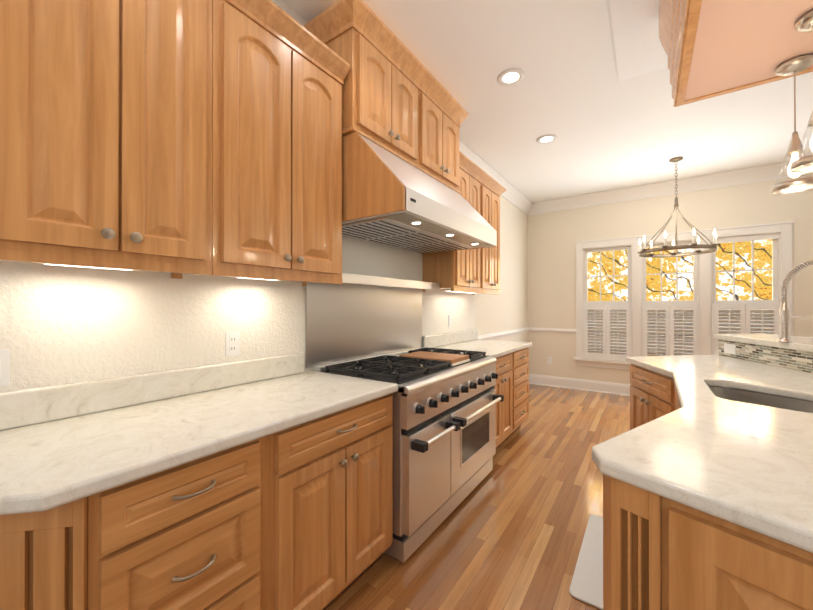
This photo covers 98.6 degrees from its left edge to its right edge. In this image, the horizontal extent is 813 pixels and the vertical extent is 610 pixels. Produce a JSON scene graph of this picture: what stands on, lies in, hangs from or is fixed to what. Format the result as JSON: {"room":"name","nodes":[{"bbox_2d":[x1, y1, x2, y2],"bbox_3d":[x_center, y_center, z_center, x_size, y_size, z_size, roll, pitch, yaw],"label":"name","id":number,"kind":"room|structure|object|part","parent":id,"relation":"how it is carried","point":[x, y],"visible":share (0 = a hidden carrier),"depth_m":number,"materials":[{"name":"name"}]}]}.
{"room":"kitchen","nodes":[
{"label":"kitchen","id":0,"kind":"room"},
{"bbox_2d":[0,0,527,392],"bbox_3d":[-0.155,-0.189,2.853,0.150,3.000,7.520,0,0,35],"label":"wall","id":1,"kind":"structure","parent":0,"point":[59,325],"depth_m":1.51,"materials":[{"name":"white paint"}]},
{"bbox_2d":[0,349,9,385],"bbox_3d":[-1.280,0.197,1.082,0.008,0.115,0.070,0,0,35],"label":"light switch","id":2,"kind":"object","parent":1,"relation":"attached to","point":[4,367],"visible":1,"depth_m":1.10,"materials":[{"name":"white plastic"}]},
{"bbox_2d":[0,0,211,278],"bbox_3d":[-1.005,-0.879,1.166,0.369,1.530,0.694,0,0,35],"label":"upper cabinet","id":3,"kind":"object","parent":1,"relation":"attached to","point":[105,134],"visible":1,"depth_m":1.06,"materials":[{"name":"brown wood"}]},
{"bbox_2d":[225,332,239,355],"bbox_3d":[-0.849,0.189,1.708,0.008,0.115,0.070,0,0,35],"label":"outlet","id":4,"kind":"object","parent":1,"relation":"attached to","point":[232,343],"visible":1,"depth_m":1.70,"materials":[{"name":"white plastic"}]},
{"bbox_2d":[176,0,349,285],"bbox_3d":[-0.645,-0.698,1.685,0.369,1.170,0.686,0,0,35],"label":"upper cabinet","id":5,"kind":"object","parent":1,"relation":"attached to","point":[279,74],"visible":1,"depth_m":1.54,"materials":[{"name":"brown wood"}]},
{"bbox_2d":[307,0,422,167],"bbox_3d":[-0.249,-1.288,2.241,0.390,0.654,0.640,0,0,35],"label":"upper cabinet","id":6,"kind":"object","parent":1,"relation":"attached to","point":[400,101],"depth_m":2.01,"materials":[{"name":"brown wood"}]},
{"bbox_2d":[342,133,496,253],"bbox_3d":[0.062,-0.685,2.413,0.703,0.474,1.236,0,0,35],"label":"range hood","id":7,"kind":"object","parent":1,"relation":"attached to","point":[436,216],"visible":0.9,"depth_m":2.16,"materials":[{"name":"silver metal"}]},
{"bbox_2d":[342,132,404,221],"bbox_3d":[-0.299,-0.693,1.897,0.699,0.466,0.021,0,0,35],"label":"skirt","id":8,"kind":"object","parent":7,"relation":"attached to","point":[372,185],"depth_m":1.83,"materials":[{"name":"brown wood"}]},
{"bbox_2d":[422,194,496,253],"bbox_3d":[0.417,-0.689,2.933,0.699,0.466,0.021,0,0,35],"label":"skirt","id":9,"kind":"object","parent":7,"relation":"attached to","point":[460,194],"depth_m":2.89,"materials":[{"name":"brown wood"}]},
{"bbox_2d":[417,68,462,191],"bbox_3d":[0.114,-1.286,2.768,0.390,0.654,0.640,0,0,35],"label":"upper cabinet","id":10,"kind":"object","parent":1,"relation":"attached to","point":[442,118],"depth_m":2.63,"materials":[{"name":"brown wood"}]},
{"bbox_2d":[448,315,451,326],"bbox_3d":[0.447,0.164,3.584,0.008,0.115,0.070,0,0,35],"label":"light switch","id":11,"kind":"object","parent":1,"relation":"attached to","point":[449,320],"visible":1,"depth_m":3.57,"materials":[{"name":"white plastic"}]},
{"bbox_2d":[423,151,505,294],"bbox_3d":[0.630,-0.706,3.532,0.369,1.180,1.172,0,0,35],"label":"upper cabinet","id":12,"kind":"object","parent":1,"relation":"attached to","point":[473,271],"visible":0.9,"depth_m":3.28,"materials":[{"name":"brown wood"}]},
{"bbox_2d":[459,139,534,214],"bbox_3d":[1.106,-1.600,4.460,0.105,0.164,3.230,0,0,35],"label":"crown molding","id":13,"kind":"structure","parent":1,"relation":"attached to","point":[517,198],"depth_m":4.77,"materials":[{"name":"white"}]},
{"bbox_2d":[326,384,629,609],"bbox_3d":[1.718,1.357,1.645,4.600,0.100,7.670,0,0,35],"label":"floor","id":14,"kind":"structure","parent":0,"point":[508,533],"depth_m":2.04,"materials":[{"name":"brown wood"}]},
{"bbox_2d":[0,433,275,609],"bbox_3d":[-0.894,0.868,1.089,0.630,0.874,0.628,0,0,35],"label":"base cabinet","id":15,"kind":"object","parent":14,"relation":"on","point":[199,534],"depth_m":0.91,"materials":[{"name":"brown wood"}]},
{"bbox_2d":[0,352,397,514],"bbox_3d":[-0.687,0.353,1.377,0.646,0.158,1.350,0,0,35],"label":"countertop","id":16,"kind":"structure","parent":15,"relation":"on","point":[61,444],"depth_m":1.16,"materials":[{"name":"stone"}]},
{"bbox_2d":[276,393,392,609],"bbox_3d":[-0.514,0.870,1.641,0.630,0.874,0.712,0,0,35],"label":"base cabinet","id":17,"kind":"object","parent":14,"relation":"on","point":[299,517],"depth_m":1.41,"materials":[{"name":"brown wood"}]},
{"bbox_2d":[314,347,503,562],"bbox_3d":[0.099,0.835,2.396,0.760,0.950,1.216,0,0,35],"label":"range","id":18,"kind":"object","parent":14,"relation":"on","point":[445,401],"visible":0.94,"depth_m":2.02,"materials":[{"name":"silver metal"}]},
{"bbox_2d":[306,273,439,367],"bbox_3d":[-0.156,0.093,2.550,0.188,0.566,1.286,0,0,35],"label":"backsplash","id":19,"kind":"structure","parent":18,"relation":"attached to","point":[354,316],"depth_m":2.44,"materials":[{"name":"silver metal"}]},
{"bbox_2d":[494,347,528,448],"bbox_3d":[0.742,0.877,3.429,0.664,0.874,1.200,0,0,35],"label":"base cabinet","id":20,"kind":"object","parent":14,"relation":"on","point":[512,387],"visible":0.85,"depth_m":3.26,"materials":[{"name":"brown wood"}]},
{"bbox_2d":[422,329,531,357],"bbox_3d":[0.736,0.360,3.438,0.646,0.158,1.211,0,0,35],"label":"countertop","id":21,"kind":"structure","parent":20,"relation":"on","point":[468,340],"depth_m":3.43,"materials":[{"name":"stone"}]},
{"bbox_2d":[569,515,602,609],"bbox_3d":[1.127,1.301,1.743,0.465,0.011,0.740,0,0,35],"label":"floor mat","id":22,"kind":"object","parent":14,"relation":"on","point":[586,585],"visible":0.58,"depth_m":1.72,"materials":[{"name":"white fabric"}]},
{"bbox_2d":[603,339,812,609],"bbox_3d":[1.686,0.788,1.598,1.183,1.038,3.126,0,0,35],"label":"kitchen island","id":23,"kind":"object","parent":14,"relation":"on","point":[661,553],"visible":0.52,"depth_m":0.79,"materials":[{"name":"brown wood"}]},
{"bbox_2d":[592,354,812,552],"bbox_3d":[1.590,0.412,1.636,1.037,0.040,2.969,0,0,35],"label":"island countertop","id":24,"kind":"structure","parent":23,"relation":"on","point":[703,448],"depth_m":0.94,"materials":[{"name":"stone"}]},
{"bbox_2d":[708,386,812,412],"bbox_3d":[1.634,0.544,1.469,0.567,0.223,0.693,0,0,35],"label":"sink basin","id":25,"kind":"object","parent":24,"relation":"in","point":[738,395],"visible":0.06,"depth_m":1.70,"materials":[{"name":"silver metal"}]},
{"bbox_2d":[724,343,735,354],"bbox_3d":[2.460,0.334,2.664,0.008,0.075,0.115,0,0,10],"label":"outlet","id":26,"kind":"object","parent":23,"relation":"attached to","point":[729,348],"visible":1,"depth_m":2.65,"materials":[{"name":"white plastic"}]},
{"bbox_2d":[714,333,812,351],"bbox_3d":[2.055,0.248,1.419,0.891,0.040,3.434,0,0,35],"label":"bar","id":27,"kind":"object","parent":23,"relation":"on","point":[798,343],"visible":1,"depth_m":2.40,"materials":[{"name":"stone"}]},
{"bbox_2d":[777,259,812,341],"bbox_3d":[2.458,-0.027,2.045,0.388,0.512,0.184,0,0,35],"label":"faucet","id":28,"kind":"object","parent":27,"relation":"on","point":[784,322],"visible":1,"depth_m":2.17,"materials":[{"name":"silver metal"}]},
{"bbox_2d":[281,0,812,202],"bbox_3d":[1.718,-1.743,1.656,4.600,0.100,7.670,0,0,35],"label":"ceiling","id":29,"kind":"structure","parent":0,"point":[590,111],"depth_m":2.94,"materials":[{"name":"white paint"}]},
{"bbox_2d":[497,68,524,85],"bbox_3d":[0.774,-1.684,2.593,0.196,0.008,0.196,0,0,35],"label":"recessed light","id":30,"kind":"object","parent":29,"relation":"in","point":[511,77],"visible":1,"depth_m":2.59,"materials":[{"name":"white"}]},
{"bbox_2d":[537,134,556,143],"bbox_3d":[1.425,-1.680,3.554,0.196,0.008,0.196,0,0,35],"label":"recessed light","id":31,"kind":"object","parent":29,"relation":"in","point":[547,139],"visible":1,"depth_m":3.55,"materials":[{"name":"white"}]},
{"bbox_2d":[609,0,667,81],"bbox_3d":[1.660,-1.682,0.736,2.250,0.026,2.990,0,0,35],"label":"ceiling","id":32,"kind":"structure","parent":29,"relation":"attached to","point":[639,50],"depth_m":2.17,"materials":[{"name":"white paint"}]},
{"bbox_2d":[637,157,718,257],"bbox_3d":[3.110,-1.139,4.036,0.759,1.089,0.754,0,0,35],"label":"chandelier","id":33,"kind":"object","parent":29,"relation":"hanging from","point":[713,247],"visible":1,"depth_m":4.01,"materials":[{"name":"silver metal"}]},
{"bbox_2d":[659,0,812,106],"bbox_3d":[1.582,-1.395,0.533,1.894,0.603,2.314,0,0,35],"label":"canopy","id":34,"kind":"object","parent":29,"relation":"attached to","point":[713,48],"visible":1,"depth_m":1.49,"materials":[{"name":"beige paint"}]},
{"bbox_2d":[772,54,812,195],"bbox_3d":[1.754,-0.800,1.579,0.147,0.577,0.147,0,0,35],"label":"pendant light","id":35,"kind":"object","parent":34,"relation":"hanging from","point":[795,66],"visible":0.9,"depth_m":1.57,"materials":[{"name":"silver metal"}]},
{"bbox_2d":[790,10,812,174],"bbox_3d":[1.553,-0.801,1.317,0.147,0.577,0.147,0,0,35],"label":"pendant light","id":36,"kind":"object","parent":34,"relation":"hanging from","point":[804,23],"visible":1,"depth_m":1.33,"materials":[{"name":"silver metal"}]},
{"bbox_2d":[527,174,812,383],"bbox_3d":[3.855,-0.182,4.744,4.600,3.000,0.150,0,0,35],"label":"wall","id":37,"kind":"structure","parent":0,"point":[553,237],"depth_m":5.17,"materials":[{"name":"beige paint"}]},
{"bbox_2d":[547,357,551,363],"bbox_3d":[2.329,0.907,5.697,0.070,0.115,0.008,0,0,35],"label":"outlet","id":38,"kind":"object","parent":37,"relation":"attached to","point":[549,360],"visible":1,"depth_m":5.69,"materials":[{"name":"white plastic"}]},
{"bbox_2d":[529,374,630,395],"bbox_3d":[3.787,1.233,4.676,4.260,0.167,0.030,0,0,35],"label":"baseboard","id":39,"kind":"structure","parent":37,"relation":"attached to","point":[588,385],"depth_m":5.42,"materials":[{"name":"white wood"}]},
{"bbox_2d":[535,161,812,213],"bbox_3d":[3.729,-1.599,4.681,4.170,0.164,0.105,0,0,35],"label":"crown molding","id":40,"kind":"structure","parent":37,"relation":"attached to","point":[765,172],"depth_m":4.76,"materials":[{"name":"white"}]},
{"bbox_2d":[574,221,793,369],"bbox_3d":[3.640,-0.021,4.845,2.391,1.930,0.223,0,0,35],"label":"window","id":41,"kind":"structure","parent":37,"relation":"in","point":[784,229],"depth_m":4.71,"materials":[{"name":"white wood"}]},
{"bbox_3d":[3.662,-0.026,4.876,2.141,1.690,0.147,0,0,35],"label":"window sashes","id":42,"kind":"part","parent":41,"relation":"part of","materials":[{"name":"white wood"}]},
{"bbox_2d":[583,303,780,360],"bbox_3d":[3.595,0.399,4.778,2.139,0.831,0.058,0,0,35],"label":"window shutters","id":43,"kind":"object","parent":41,"relation":"attached to","point":[618,317],"visible":0.69,"depth_m":4.79,"materials":[{"name":"white wood"}]},
{"bbox_3d":[3.549,-0.198,0.386,0.150,3.000,7.370,0,0,35],"label":"wall","id":44,"kind":"structure","parent":0,"visible":0},
{"bbox_2d":[478,327,528,339],"bbox_3d":[1.440,0.414,5.004,0.028,0.080,2.165,0,0,35],"label":"trim","id":45,"kind":"structure","parent":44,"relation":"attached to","point":[498,335],"depth_m":4.85,"materials":[{"name":"white wood"}]},
{"bbox_2d":[529,327,575,333],"bbox_3d":[2.355,0.417,5.669,0.719,0.080,0.028,0,0,35],"label":"trim","id":46,"kind":"structure","parent":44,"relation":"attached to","point":[538,330],"depth_m":5.66,"materials":[{"name":"white wood"}]},
{"label":"outside","id":47,"kind":"structure","parent":0,"visible":0},
{"bbox_2d":[588,239,772,354],"bbox_3d":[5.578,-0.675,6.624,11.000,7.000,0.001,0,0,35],"label":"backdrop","id":48,"kind":"structure","parent":47,"point":[743,279],"depth_m":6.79,"materials":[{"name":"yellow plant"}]}
]}

